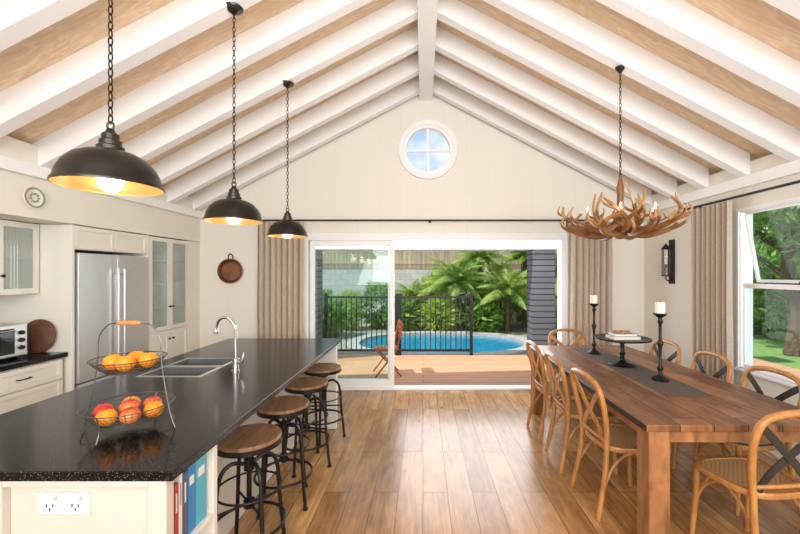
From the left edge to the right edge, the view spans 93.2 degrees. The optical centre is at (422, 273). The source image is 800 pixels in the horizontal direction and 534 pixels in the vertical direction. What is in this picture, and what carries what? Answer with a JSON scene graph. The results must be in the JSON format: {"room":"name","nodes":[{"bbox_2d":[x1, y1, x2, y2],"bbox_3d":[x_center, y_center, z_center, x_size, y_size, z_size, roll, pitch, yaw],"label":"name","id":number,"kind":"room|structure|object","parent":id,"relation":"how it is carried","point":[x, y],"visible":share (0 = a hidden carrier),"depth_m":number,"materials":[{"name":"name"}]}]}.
{"room":"dining room","nodes":[
{"label":"dining room","id":0,"kind":"room"},
{"bbox_2d":[0,0,799,194],"bbox_3d":[-0.250,-1.711,0.750,7.300,2.148,9.500,0,0,0],"label":"ceiling","id":1,"kind":"structure","parent":0,"point":[758,19],"depth_m":2.95,"materials":[{"name":"brown wood"}]},
{"bbox_2d":[0,0,97,51],"bbox_3d":[-1.575,-1.749,2.052,3.090,1.834,0.100,0,0,0],"label":"beam","id":2,"kind":"structure","parent":1,"relation":"attached to","point":[19,19],"depth_m":2.03,"materials":[{"name":"white paint"}]},
{"bbox_2d":[0,0,261,137],"bbox_3d":[-1.575,-1.749,2.558,3.090,1.834,0.100,0,0,0],"label":"ceiling beam","id":3,"kind":"structure","parent":1,"relation":"attached to","point":[176,22],"depth_m":2.51,"materials":[{"name":"white paint"}]},
{"bbox_2d":[202,2,263,224],"bbox_3d":[-1.280,-1.069,2.558,0.369,1.467,0.369,0,0,32],"label":"pendant lamp","id":4,"kind":"object","parent":3,"relation":"hanging from","point":[232,210],"visible":1,"depth_m":2.52,"materials":[{"name":"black metal"}]},
{"bbox_2d":[32,0,372,168],"bbox_3d":[-1.575,-1.749,3.063,3.090,1.834,0.100,0,0,0],"label":"ceiling beam","id":5,"kind":"structure","parent":1,"relation":"attached to","point":[305,17],"depth_m":3.01,"materials":[{"name":"white paint"}]},
{"bbox_2d":[122,0,417,160],"bbox_3d":[-1.575,-1.749,3.568,3.090,1.834,0.100,0,0,0],"label":"ceiling beam","id":6,"kind":"structure","parent":1,"relation":"attached to","point":[397,14],"depth_m":3.52,"materials":[{"name":"white paint"}]},
{"bbox_2d":[267,80,307,238],"bbox_3d":[-1.280,-1.069,3.570,0.369,1.467,0.369,0,0,14],"label":"pendant lamp","id":7,"kind":"object","parent":6,"relation":"hanging from","point":[287,228],"visible":1,"depth_m":3.52,"materials":[{"name":"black metal"}]},
{"bbox_2d":[150,25,417,183],"bbox_3d":[-1.575,-1.749,4.074,3.090,1.834,0.100,0,0,0],"label":"ceiling beam","id":8,"kind":"structure","parent":1,"relation":"attached to","point":[393,50],"depth_m":4.02,"materials":[{"name":"white paint"}]},
{"bbox_2d":[163,53,418,202],"bbox_3d":[-1.575,-1.749,4.580,3.090,1.834,0.100,0,0,0],"label":"ceiling beam","id":9,"kind":"structure","parent":1,"relation":"attached to","point":[407,69],"depth_m":4.53,"materials":[{"name":"white paint"}]},
{"bbox_3d":[-1.575,-1.749,1.547,3.090,1.834,0.100,0,0,0],"label":"trim","id":10,"kind":"structure","parent":1,"relation":"attached to","visible":0},
{"bbox_2d":[47,0,164,196],"bbox_3d":[-1.280,-1.069,1.548,0.369,1.467,0.369,0,0,-14],"label":"pendant lamp","id":11,"kind":"object","parent":10,"relation":"hanging from","point":[104,168],"visible":1,"depth_m":1.50,"materials":[{"name":"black metal"}]},
{"bbox_2d":[98,121,121,145],"bbox_3d":[-1.280,-0.563,1.548,0.076,0.126,0.076,0,0,0],"label":"socket","id":12,"kind":"object","parent":11,"relation":"attached to","point":[109,137],"depth_m":1.52,"materials":[{"name":"black metal"}]},
{"bbox_2d":[200,95,643,381],"bbox_3d":[-0.250,-0.545,5.275,7.100,4.290,0.130,0,0,0],"label":"wall","id":13,"kind":"structure","parent":0,"point":[361,170],"depth_m":5.21,"materials":[{"name":"paint"}]},
{"bbox_2d":[186,241,199,351],"bbox_3d":[-3.417,0.583,5.083,0.685,2.035,0.254,0,0,0],"label":"trim","id":14,"kind":"structure","parent":13,"relation":"attached to","point":[193,325],"depth_m":5.06,"materials":[{"name":"paint"}]},
{"bbox_2d":[217,254,242,283],"bbox_3d":[-2.645,-0.077,5.196,0.344,0.418,0.052,0,0,0],"label":"copper pan","id":15,"kind":"object","parent":13,"relation":"attached to","point":[229,271],"visible":1,"depth_m":5.20,"materials":[{"name":"brown metal"}]},
{"bbox_2d":[189,75,418,209],"bbox_3d":[-1.575,-1.749,5.085,3.090,1.834,0.100,0,0,0],"label":"ceiling beam","id":16,"kind":"structure","parent":13,"relation":"attached to","point":[398,95],"depth_m":5.04,"materials":[{"name":"white paint"}]},
{"bbox_2d":[203,214,628,217],"bbox_3d":[-0.010,-0.797,5.204,6.030,0.045,0.012,0,0,0],"label":"trim","id":17,"kind":"structure","parent":13,"relation":"attached to","point":[262,215],"depth_m":5.20,"materials":[{"name":"paint"}]},
{"bbox_2d":[417,0,437,100],"bbox_3d":[0.040,-2.530,0.605,0.180,0.280,9.210,0,0,0],"label":"beam","id":18,"kind":"structure","parent":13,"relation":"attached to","point":[427,9],"depth_m":3.93,"materials":[{"name":"white paint"}]},
{"bbox_2d":[398,119,457,179],"bbox_3d":[0.070,-1.710,5.235,0.820,0.820,0.130,0,0,0],"label":"window","id":19,"kind":"structure","parent":13,"relation":"in","point":[427,125],"depth_m":5.17,"materials":[{"name":"white paint"}]},
{"bbox_2d":[262,219,603,222],"bbox_3d":[0.095,-0.724,5.134,4.824,0.047,0.112,0,0,0],"label":"curtain rod","id":20,"kind":"object","parent":13,"relation":"attached to","point":[264,220],"visible":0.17,"depth_m":5.09,"materials":[{"name":"black metal"}]},
{"bbox_2d":[257,221,303,337],"bbox_3d":[-1.919,0.438,5.104,0.627,2.285,0.086,0,0,0],"label":"curtain","id":21,"kind":"object","parent":20,"relation":"hanging from","point":[280,267],"visible":0.62,"depth_m":5.08,"materials":[{"name":"fabric"}]},
{"bbox_2d":[569,221,611,344],"bbox_3d":[2.271,0.438,5.103,0.571,2.285,0.085,0,0,0],"label":"curtain","id":22,"kind":"object","parent":20,"relation":"hanging from","point":[590,259],"visible":0.54,"depth_m":5.08,"materials":[{"name":"fabric"}]},
{"bbox_2d":[303,233,567,389],"bbox_3d":[0.165,0.520,5.265,3.670,2.160,0.150,0,0,0],"label":"door","id":23,"kind":"structure","parent":13,"relation":"in","point":[313,239],"depth_m":5.19,"materials":[{"name":"white paint"}]},
{"bbox_2d":[228,390,799,533],"bbox_3d":[-0.250,1.660,0.670,7.100,0.120,9.340,0,0,0],"label":"floor","id":24,"kind":"structure","parent":0,"point":[407,461],"depth_m":2.96,"materials":[{"name":"brown wood"}]},
{"bbox_2d":[0,358,62,413],"bbox_3d":[-3.425,1.161,2.942,0.670,0.879,0.665,0,0,0],"label":"base cabinet","id":25,"kind":"object","parent":24,"relation":"on","point":[20,387],"visible":0.39,"depth_m":3.00,"materials":[{"name":"paint"}]},
{"bbox_2d":[0,224,148,392],"bbox_3d":[-3.420,0.583,3.780,0.680,2.035,0.940,0,0,0],"label":"surround","id":26,"kind":"object","parent":24,"relation":"on","point":[54,302],"visible":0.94,"depth_m":3.31,"materials":[{"name":"paint"}]},
{"bbox_2d":[75,253,148,388],"bbox_3d":[-3.369,0.705,3.787,0.721,1.790,0.860,0,0,0],"label":"fridge","id":27,"kind":"object","parent":24,"relation":"on","point":[109,289],"visible":0.43,"depth_m":3.66,"materials":[{"name":"metal"}]},
{"bbox_2d":[0,346,336,533],"bbox_3d":[-1.458,1.158,2.632,1.125,0.884,2.635,0,0,0],"label":"kitchen island","id":28,"kind":"object","parent":24,"relation":"on","point":[117,507],"visible":0.38,"depth_m":1.34,"materials":[{"name":"paint"}]},
{"bbox_2d":[37,492,90,513],"bbox_3d":[-1.270,0.810,1.335,0.180,0.072,0.019,0,0,0],"label":"power outlet","id":29,"kind":"object","parent":28,"relation":"attached to","point":[47,502],"visible":1,"depth_m":1.33,"materials":[{"name":"white plastic"}]},
{"bbox_2d":[0,338,340,480],"bbox_3d":[-1.456,0.698,2.650,1.187,0.035,2.700,0,0,0],"label":"island countertop","id":30,"kind":"structure","parent":28,"relation":"on","point":[43,440],"depth_m":1.77,"materials":[{"name":"black stone"}]},
{"bbox_2d":[77,320,175,444],"bbox_3d":[-1.290,0.441,1.660,0.340,0.474,0.340,0,0,-41],"label":"fruit stand","id":31,"kind":"object","parent":30,"relation":"on","point":[137,369],"visible":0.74,"depth_m":1.64,"materials":[{"name":"metal"}]},
{"bbox_2d":[95,409,117,426],"bbox_3d":[-1.315,0.597,1.570,0.076,0.072,0.076,0,0,-36],"label":"orange","id":32,"kind":"object","parent":31,"relation":"in","point":[106,412],"visible":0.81,"depth_m":1.55,"materials":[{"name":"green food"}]},
{"bbox_2d":[115,355,135,371],"bbox_3d":[-1.272,0.382,1.615,0.074,0.070,0.074,0,0,38],"label":"orange","id":33,"kind":"object","parent":31,"relation":"in","point":[124,359],"visible":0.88,"depth_m":1.59,"materials":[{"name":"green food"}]},
{"bbox_2d":[77,391,175,428],"bbox_3d":[-1.290,0.602,1.660,0.341,0.069,0.341,0,0,0],"label":"basket","id":34,"kind":"object","parent":31,"relation":"on","point":[143,418],"depth_m":1.61,"materials":[{"name":"metal"}]},
{"bbox_2d":[87,351,167,374],"bbox_3d":[-1.290,0.394,1.660,0.281,0.056,0.281,0,0,0],"label":"basket","id":35,"kind":"object","parent":31,"relation":"on","point":[137,369],"depth_m":1.61,"materials":[{"name":"metal"}]},
{"bbox_2d":[119,405,141,423],"bbox_3d":[-1.235,0.594,1.595,0.076,0.078,0.076,0,0,-20],"label":"apple","id":36,"kind":"object","parent":31,"relation":"in","point":[131,410],"visible":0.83,"depth_m":1.57,"materials":[{"name":"red food"}]},
{"bbox_2d":[136,358,239,376],"bbox_3d":[-1.685,0.781,2.770,0.424,0.210,0.552,0,0,0],"label":"sink","id":37,"kind":"object","parent":30,"relation":"in","point":[188,367],"visible":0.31,"depth_m":2.75,"materials":[{"name":"metal"}]},
{"bbox_2d":[213,316,244,371],"bbox_3d":[-1.357,0.486,2.640,0.215,0.388,0.056,0,0,0],"label":"tap","id":38,"kind":"object","parent":30,"relation":"on","point":[235,361],"visible":1,"depth_m":2.63,"materials":[{"name":"silver metal"}]},
{"bbox_2d":[174,474,181,533],"bbox_3d":[-1.015,0.884,1.427,0.201,0.270,0.018,0,0,0],"label":"book","id":39,"kind":"object","parent":28,"relation":"in","point":[178,479],"visible":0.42,"depth_m":1.42,"materials":[{"name":"beige paper"}]},
{"bbox_2d":[182,471,186,533],"bbox_3d":[-1.015,0.892,1.454,0.201,0.255,0.026,0,0,0],"label":"book","id":40,"kind":"object","parent":28,"relation":"in","point":[184,474],"visible":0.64,"depth_m":1.45,"materials":[{"name":"grey paper"}]},
{"bbox_2d":[185,463,194,533],"bbox_3d":[-1.015,0.877,1.495,0.201,0.285,0.046,0,0,0],"label":"book","id":41,"kind":"object","parent":28,"relation":"in","point":[191,470],"visible":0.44,"depth_m":1.49,"materials":[{"name":"blue paper"}]},
{"bbox_2d":[195,454,205,526],"bbox_3d":[-1.015,0.875,1.559,0.201,0.290,0.072,0,0,0],"label":"book","id":42,"kind":"object","parent":28,"relation":"in","point":[200,465],"visible":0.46,"depth_m":1.55,"materials":[{"name":"teal paper"}]},
{"bbox_2d":[190,445,216,533],"bbox_3d":[-1.058,1.158,1.502,0.325,0.884,0.285,0,0,0],"label":"shelf","id":43,"kind":"object","parent":28,"relation":"attached to","point":[208,525],"depth_m":1.62,"materials":[{"name":"paint"}]},
{"bbox_2d":[149,236,187,361],"bbox_3d":[-3.406,0.585,4.605,0.708,2.030,0.700,0,0,0],"label":"display cabinet","id":44,"kind":"object","parent":24,"relation":"on","point":[170,320],"visible":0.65,"depth_m":4.88,"materials":[{"name":"paint"}]},
{"bbox_2d":[217,423,286,533],"bbox_3d":[-0.980,1.254,2.130,0.398,0.692,0.398,0,0,0],"label":"bar stool","id":45,"kind":"object","parent":24,"relation":"on","point":[248,441],"visible":0.93,"depth_m":2.10,"materials":[{"name":"brown wood"}]},
{"bbox_2d":[253,395,312,519],"bbox_3d":[-0.980,1.254,2.660,0.398,0.692,0.398,0,0,-7],"label":"bar stool","id":46,"kind":"object","parent":24,"relation":"on","point":[288,406],"visible":0.84,"depth_m":2.60,"materials":[{"name":"black metal"}]},
{"bbox_2d":[281,376,331,477],"bbox_3d":[-0.980,1.254,3.180,0.398,0.692,0.398,0,0,-34],"label":"bar stool","id":47,"kind":"object","parent":24,"relation":"on","point":[305,386],"visible":0.75,"depth_m":3.14,"materials":[{"name":"black metal"}]},
{"bbox_2d":[302,363,345,445],"bbox_3d":[-0.980,1.254,3.700,0.398,0.692,0.398,0,0,38],"label":"bar stool","id":48,"kind":"object","parent":24,"relation":"on","point":[323,370],"visible":0.56,"depth_m":3.67,"materials":[{"name":"black metal"}]},
{"bbox_2d":[526,340,585,441],"bbox_3d":[1.320,1.140,3.800,0.495,0.926,0.469,0,0,0],"label":"dining chair","id":49,"kind":"object","parent":24,"relation":"on","point":[544,386],"visible":0.74,"depth_m":3.71,"materials":[{"name":"brown wood"}]},
{"bbox_2d":[548,328,585,416],"bbox_3d":[1.779,1.140,4.460,0.469,0.926,0.495,0,0,-2],"label":"dining chair","id":50,"kind":"object","parent":24,"relation":"on","point":[551,333],"visible":0.16,"depth_m":4.65,"materials":[{"name":"brown wood"}]},
{"bbox_2d":[544,352,617,473],"bbox_3d":[1.325,1.140,3.221,0.495,0.926,0.469,0,0,2],"label":"dining chair","id":51,"kind":"object","parent":24,"relation":"on","point":[567,406],"visible":0.82,"depth_m":3.13,"materials":[{"name":"brown wood"}]},
{"bbox_2d":[570,368,636,520],"bbox_3d":[1.345,1.140,2.658,0.495,0.926,0.469,0,0,-2],"label":"dining chair","id":52,"kind":"object","parent":24,"relation":"on","point":[614,437],"visible":0.85,"depth_m":2.60,"materials":[{"name":"brown wood"}]},
{"bbox_2d":[614,339,681,418],"bbox_3d":[2.270,1.140,3.860,0.495,0.926,0.469,0,0,0],"label":"dining chair","id":53,"kind":"object","parent":24,"relation":"on","point":[678,354],"visible":0.23,"depth_m":3.76,"materials":[{"name":"brown wood"}]},
{"bbox_2d":[529,345,799,533],"bbox_3d":[1.810,1.220,3.275,1.140,0.760,2.350,0,0,0],"label":"dining table","id":54,"kind":"object","parent":24,"relation":"on","point":[731,414],"visible":0.73,"depth_m":2.31,"materials":[{"name":"brown wood"}]},
{"bbox_2d":[571,347,711,395],"bbox_3d":[1.835,0.838,3.450,0.310,0.004,1.700,0,0,0],"label":"table runner","id":55,"kind":"object","parent":54,"relation":"on","point":[639,373],"visible":0.86,"depth_m":3.08,"materials":[{"name":"fabric"}]},
{"bbox_2d":[594,333,651,367],"bbox_3d":[1.830,0.709,3.470,0.474,0.254,0.474,0,0,0],"label":"cake stand","id":56,"kind":"object","parent":55,"relation":"on","point":[621,362],"visible":0.8,"depth_m":3.42,"materials":[{"name":"black metal"}]},
{"bbox_2d":[651,313,669,381],"bbox_3d":[1.870,0.572,2.980,0.128,0.528,0.128,0,0,0],"label":"candlestick","id":57,"kind":"object","parent":55,"relation":"on","point":[659,376],"visible":0.95,"depth_m":2.97,"materials":[{"name":"black metal"}]},
{"bbox_2d":[671,351,732,469],"bbox_3d":[2.290,1.140,3.279,0.495,0.926,0.469,0,0,2],"label":"dining chair","id":58,"kind":"object","parent":24,"relation":"on","point":[728,368],"visible":0.16,"depth_m":3.12,"materials":[{"name":"brown wood"}]},
{"bbox_2d":[689,409,799,533],"bbox_3d":[1.864,1.140,2.115,0.469,0.926,0.495,0,0,-6],"label":"dining chair","id":59,"kind":"object","parent":24,"relation":"on","point":[754,478],"visible":1,"depth_m":1.97,"materials":[{"name":"brown wood"}]},
{"bbox_2d":[692,366,799,516],"bbox_3d":[2.300,1.140,2.702,0.495,0.926,0.469,0,0,-3],"label":"dining chair","id":60,"kind":"object","parent":24,"relation":"on","point":[741,449],"visible":0.45,"depth_m":2.57,"materials":[{"name":"brown wood"}]},
{"bbox_3d":[-3.425,1.161,2.272,0.670,0.879,0.665,0,0,0],"label":"base cabinet","id":61,"kind":"object","parent":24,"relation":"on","visible":0},
{"bbox_2d":[0,352,67,371],"bbox_3d":[-3.433,0.700,2.610,0.665,0.040,1.380,0,0,0],"label":"countertop","id":62,"kind":"structure","parent":61,"relation":"on","point":[30,358],"depth_m":3.04,"materials":[{"name":"black stone"}]},
{"bbox_2d":[0,323,26,359],"bbox_3d":[-3.389,0.540,2.880,0.382,0.280,0.440,0,0,0],"label":"toaster oven","id":63,"kind":"object","parent":62,"relation":"on","point":[13,336],"visible":1,"depth_m":2.98,"materials":[{"name":"metal"}]},
{"bbox_2d":[27,319,55,352],"bbox_3d":[-3.330,0.537,3.270,0.290,0.289,0.059,0,0,0],"label":"cutting board","id":64,"kind":"object","parent":62,"relation":"on","point":[41,333],"visible":0.82,"depth_m":3.26,"materials":[{"name":"brown wood"}]},
{"bbox_2d":[644,153,799,456],"bbox_3d":[3.110,0.275,0.605,0.120,2.650,9.210,0,0,0],"label":"wall","id":65,"kind":"structure","parent":0,"point":[677,297],"depth_m":4.41,"materials":[{"name":"paint"}]},
{"bbox_2d":[433,76,651,205],"bbox_3d":[1.579,-1.789,5.085,2.939,1.755,0.100,0,0,0],"label":"beam","id":66,"kind":"structure","parent":65,"relation":"attached to","point":[451,94],"depth_m":5.04,"materials":[{"name":"white paint"}]},
{"bbox_2d":[434,53,676,197],"bbox_3d":[1.579,-1.789,4.580,2.939,1.755,0.100,0,0,0],"label":"beam","id":67,"kind":"structure","parent":65,"relation":"attached to","point":[444,69],"depth_m":4.53,"materials":[{"name":"white paint"}]},
{"bbox_2d":[435,25,708,188],"bbox_3d":[1.579,-1.789,4.074,2.939,1.755,0.100,0,0,0],"label":"beam","id":68,"kind":"structure","parent":65,"relation":"attached to","point":[448,44],"depth_m":4.02,"materials":[{"name":"white paint"}]},
{"bbox_2d":[437,0,749,176],"bbox_3d":[1.579,-1.789,3.568,2.939,1.755,0.100,0,0,0],"label":"beam","id":69,"kind":"structure","parent":65,"relation":"attached to","point":[456,14],"depth_m":3.52,"materials":[{"name":"white paint"}]},
{"bbox_2d":[557,65,692,240],"bbox_3d":[1.600,-0.978,3.064,0.988,1.396,0.976,0,0,0],"label":"antler chandelier","id":70,"kind":"object","parent":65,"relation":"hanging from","point":[623,226],"visible":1,"depth_m":2.94,"materials":[{"name":"beige"}]},
{"bbox_2d":[585,201,656,231],"bbox_3d":[1.600,-0.429,3.064,0.587,0.231,0.527,0,0,0],"label":"candle","id":71,"kind":"object","parent":70,"relation":"on","point":[618,223],"depth_m":2.88,"materials":[{"name":"beige wax"}]},
{"bbox_2d":[483,0,799,161],"bbox_3d":[1.579,-1.789,3.063,2.939,1.755,0.100,0,0,0],"label":"beam","id":72,"kind":"structure","parent":65,"relation":"attached to","point":[559,22],"depth_m":3.01,"materials":[{"name":"white paint"}]},
{"bbox_2d":[661,239,674,283],"bbox_3d":[2.983,-0.150,4.620,0.133,0.540,0.106,0,0,0],"label":"wall sconce","id":73,"kind":"object","parent":65,"relation":"attached to","point":[671,248],"visible":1,"depth_m":4.61,"materials":[{"name":"black metal"}]},
{"bbox_2d":[595,0,799,107],"bbox_3d":[1.579,-1.789,2.558,2.939,1.755,0.100,0,0,0],"label":"beam","id":74,"kind":"structure","parent":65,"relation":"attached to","point":[681,22],"depth_m":2.51,"materials":[{"name":"white paint"}]},
{"bbox_2d":[641,159,799,213],"bbox_3d":[3.027,-0.868,0.605,0.045,0.105,9.209,0,0,0],"label":"trim","id":75,"kind":"structure","parent":65,"relation":"attached to","point":[793,167],"depth_m":3.61,"materials":[{"name":"white paint"}]},
{"bbox_2d":[683,180,799,210],"bbox_3d":[2.984,-0.724,2.800,0.112,0.047,2.974,0,0,0],"label":"curtain rod","id":76,"kind":"object","parent":65,"relation":"attached to","point":[797,181],"visible":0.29,"depth_m":3.42,"materials":[{"name":"black metal"}]},
{"bbox_2d":[691,200,733,383],"bbox_3d":[2.948,0.438,3.880,0.080,2.285,0.547,0,0,0],"label":"curtain","id":77,"kind":"object","parent":76,"relation":"hanging from","point":[712,278],"visible":0.72,"depth_m":3.82,"materials":[{"name":"fabric"}]},
{"bbox_2d":[734,197,799,387],"bbox_3d":[3.118,0.150,2.695,0.221,1.550,1.990,0,0,0],"label":"window","id":78,"kind":"structure","parent":65,"relation":"in","point":[748,258],"depth_m":3.62,"materials":[{"name":"white paint"}]},
{"bbox_2d":[762,0,799,19],"bbox_3d":[1.579,-1.789,2.052,2.939,1.755,0.100,0,0,0],"label":"beam","id":79,"kind":"structure","parent":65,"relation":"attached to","point":[791,7],"depth_m":2.07,"materials":[{"name":"white paint"}]},
{"bbox_3d":[-3.840,0.525,0.605,0.120,2.150,9.210,0,0,0],"label":"wall","id":80,"kind":"structure","parent":0,"visible":0},
{"bbox_2d":[0,220,38,294],"bbox_3d":[-3.541,-0.133,2.640,0.438,0.605,1.320,0,0,0],"label":"upper cabinet","id":81,"kind":"object","parent":80,"relation":"attached to","point":[19,241],"visible":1,"depth_m":3.28,"materials":[{"name":"paint"}]},
{"bbox_2d":[23,186,45,208],"bbox_3d":[-3.057,-0.600,2.970,0.026,0.176,0.176,0,0,0],"label":"wall plate","id":82,"kind":"object","parent":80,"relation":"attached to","point":[34,197],"visible":1,"depth_m":2.97,"materials":[{"name":"beige ceramic"}]},
{"bbox_2d":[0,135,199,241],"bbox_3d":[-3.425,-0.729,0.605,0.710,0.579,9.210,0,0,0],"label":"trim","id":83,"kind":"structure","parent":80,"relation":"attached to","point":[64,205],"depth_m":3.39,"materials":[{"name":"paint"}]},
{"bbox_2d":[0,155,202,218],"bbox_3d":[-3.047,-0.807,0.605,0.045,0.095,9.209,0,0,0],"label":"trim","id":84,"kind":"structure","parent":80,"relation":"attached to","point":[9,164],"depth_m":3.61,"materials":[{"name":"white paint"}]},
{"label":"outside","id":85,"kind":"structure","parent":0,"visible":0},
{"bbox_2d":[328,324,556,353],"bbox_3d":[-1.275,1.850,10.335,15.550,0.300,5.270,0,0,0],"label":"ground","id":86,"kind":"structure","parent":85,"point":[516,329],"depth_m":11.17,"materials":[{"name":"beige stone"}]},
{"bbox_2d":[323,290,350,337],"bbox_3d":[-2.677,1.184,10.245,1.559,1.532,1.499,0,0,6],"label":"shrub","id":87,"kind":"object","parent":86,"relation":"on","point":[332,294],"visible":0.31,"depth_m":10.14,"materials":[{"name":"green plant"}]},
{"bbox_2d":[335,289,367,330],"bbox_3d":[-2.301,1.093,11.609,1.187,1.493,1.196,0,0,-36],"label":"shrub","id":88,"kind":"object","parent":86,"relation":"on","point":[348,292],"visible":0.44,"depth_m":11.43,"materials":[{"name":"green plant"}]},
{"bbox_2d":[358,278,395,328],"bbox_3d":[-1.409,0.986,11.925,1.275,1.760,1.261,0,0,-18],"label":"shrub","id":89,"kind":"object","parent":86,"relation":"on","point":[383,291],"visible":0.62,"depth_m":11.71,"materials":[{"name":"green plant"}]},
{"bbox_2d":[378,291,423,331],"bbox_3d":[-0.649,1.218,11.473,1.403,1.434,1.459,0,0,0],"label":"shrub","id":90,"kind":"object","parent":86,"relation":"on","point":[405,311],"visible":0.48,"depth_m":11.22,"materials":[{"name":"green plant"}]},
{"bbox_2d":[394,278,432,307],"bbox_3d":[-0.313,0.920,11.999,1.455,1.593,1.467,0,0,-4],"label":"palm tree","id":91,"kind":"object","parent":86,"relation":"on","point":[412,291],"visible":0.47,"depth_m":11.83,"materials":[{"name":"green plant"}]},
{"bbox_2d":[323,270,520,323],"bbox_3d":[-1.300,0.875,13.100,15.400,2.050,0.200,0,0,0],"label":"wall","id":92,"kind":"structure","parent":86,"relation":"on","point":[334,280],"depth_m":13.00,"materials":[{"name":"concrete"}]},
{"bbox_2d":[323,251,556,269],"bbox_3d":[-1.300,0.300,13.250,15.400,3.200,0.100,0,0,0],"label":"bamboo fence","id":93,"kind":"object","parent":92,"relation":"attached to","point":[332,260],"visible":0.1,"depth_m":13.25,"materials":[{"name":"beige wood"}]},
{"bbox_2d":[417,272,453,326],"bbox_3d":[0.397,0.850,12.190,1.398,2.079,1.409,0,0,-16],"label":"shrub","id":94,"kind":"object","parent":86,"relation":"on","point":[441,291],"visible":0.2,"depth_m":11.94,"materials":[{"name":"green plant"}]},
{"bbox_2d":[347,331,526,353],"bbox_3d":[0.450,1.880,9.350,4.600,0.440,3.300,0,0,0],"label":"swimming pool","id":95,"kind":"object","parent":86,"relation":"in","point":[483,342],"visible":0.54,"depth_m":9.43,"materials":[{"name":"blue liquid"}]},
{"bbox_2d":[419,295,460,330],"bbox_3d":[0.493,1.192,11.408,1.380,1.254,1.370,0,0,19],"label":"shrub","id":96,"kind":"object","parent":86,"relation":"on","point":[432,299],"visible":0.78,"depth_m":11.18,"materials":[{"name":"green plant"}]},
{"bbox_2d":[412,254,492,329],"bbox_3d":[0.917,0.569,11.521,2.387,2.290,2.226,0,0,-17],"label":"palm tree","id":97,"kind":"object","parent":86,"relation":"on","point":[457,277],"visible":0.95,"depth_m":11.21,"materials":[{"name":"green plant"}]},
{"bbox_2d":[453,260,486,325],"bbox_3d":[1.526,0.644,12.305,1.238,2.592,1.252,0,0,-10],"label":"shrub","id":98,"kind":"object","parent":86,"relation":"on","point":[483,270],"visible":0.17,"depth_m":12.13,"materials":[{"name":"green plant"}]},
{"bbox_2d":[451,251,512,321],"bbox_3d":[1.808,0.326,11.912,1.630,2.774,1.698,0,0,-30],"label":"palm tree","id":99,"kind":"object","parent":86,"relation":"on","point":[474,256],"visible":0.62,"depth_m":11.71,"materials":[{"name":"green plant"}]},
{"bbox_2d":[460,296,504,332],"bbox_3d":[1.746,1.283,11.195,1.368,1.243,1.423,0,0,23],"label":"shrub","id":100,"kind":"object","parent":86,"relation":"on","point":[489,323],"visible":0.83,"depth_m":10.93,"materials":[{"name":"green plant"}]},
{"bbox_2d":[468,261,526,331],"bbox_3d":[2.514,0.637,11.128,2.399,2.157,2.356,0,0,6],"label":"palm tree","id":101,"kind":"object","parent":86,"relation":"on","point":[512,287],"visible":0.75,"depth_m":10.92,"materials":[{"name":"green plant"}]},
{"bbox_2d":[485,259,514,326],"bbox_3d":[2.501,0.663,12.291,1.165,2.531,1.173,0,0,-40],"label":"shrub","id":102,"kind":"object","parent":86,"relation":"on","point":[496,266],"visible":0.18,"depth_m":12.12,"materials":[{"name":"green plant"}]},
{"bbox_2d":[499,251,526,327],"bbox_3d":[3.202,0.264,11.941,1.600,2.897,1.701,0,0,-44],"label":"palm tree","id":103,"kind":"object","parent":86,"relation":"on","point":[518,255],"visible":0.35,"depth_m":11.83,"materials":[{"name":"green plant"}]},
{"bbox_2d":[337,354,799,384],"bbox_3d":[0.250,1.725,6.548,12.500,0.150,2.405,0,0,0],"label":"deck","id":104,"kind":"object","parent":86,"relation":"on","point":[415,369],"visible":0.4,"depth_m":6.60,"materials":[{"name":"brown wood"}]},
{"bbox_2d":[315,249,322,337],"bbox_3d":[-2.220,0.590,7.400,0.400,2.120,0.400,0,0,0],"label":"column","id":105,"kind":"structure","parent":104,"relation":"on","point":[318,253],"depth_m":7.30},
{"bbox_2d":[315,241,556,250],"bbox_3d":[0.000,-0.665,7.400,12.000,0.390,0.500,0,0,0],"label":"beam","id":106,"kind":"structure","parent":105,"relation":"on","point":[398,245],"depth_m":7.15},
{"bbox_2d":[324,294,397,354],"bbox_3d":[-1.250,1.025,7.680,1.500,1.250,0.060,0,0,0],"label":"fence","id":107,"kind":"object","parent":104,"relation":"on","point":[326,296],"visible":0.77,"depth_m":7.67,"materials":[{"name":"black metal"}]},
{"bbox_2d":[373,319,402,377],"bbox_3d":[-0.582,1.208,6.204,0.458,0.881,0.446,0,0,-11],"label":"outdoor chair","id":108,"kind":"object","parent":104,"relation":"on","point":[379,349],"visible":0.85,"depth_m":6.16,"materials":[{"name":"red paint"}]},
{"bbox_2d":[398,294,472,354],"bbox_3d":[0.255,1.025,7.680,1.510,1.250,0.060,0,0,0],"label":"fence","id":109,"kind":"object","parent":104,"relation":"on","point":[399,295],"visible":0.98,"depth_m":7.67,"materials":[{"name":"black metal"}]},
{"bbox_2d":[527,249,554,356],"bbox_3d":[2.305,0.590,7.400,0.430,2.120,0.400,0,0,0],"label":"column","id":110,"kind":"structure","parent":104,"relation":"on","point":[540,262],"depth_m":7.20,"materials":[{"name":"grey wood"}]},
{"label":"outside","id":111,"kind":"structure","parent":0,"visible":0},
{"bbox_2d":[753,316,799,369],"bbox_3d":[18.260,1.855,12.000,23.480,0.090,36.000,0,0,0],"label":"lawn","id":112,"kind":"structure","parent":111,"point":[765,347],"depth_m":8.94,"materials":[{"name":"green plant"}]},
{"bbox_2d":[753,205,799,356],"bbox_3d":[8.025,-0.542,8.284,3.146,4.746,3.642,0,0,-34],"label":"tree","id":113,"kind":"object","parent":112,"relation":"on","point":[788,220],"visible":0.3,"depth_m":8.34,"materials":[{"name":"green plant"}]},
{"bbox_2d":[753,229,799,339],"bbox_3d":[10.026,0.439,11.303,3.610,3.794,4.012,0,0,33],"label":"tree","id":114,"kind":"object","parent":112,"relation":"on","point":[765,303],"visible":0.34,"depth_m":10.47,"materials":[{"name":"green plant"}]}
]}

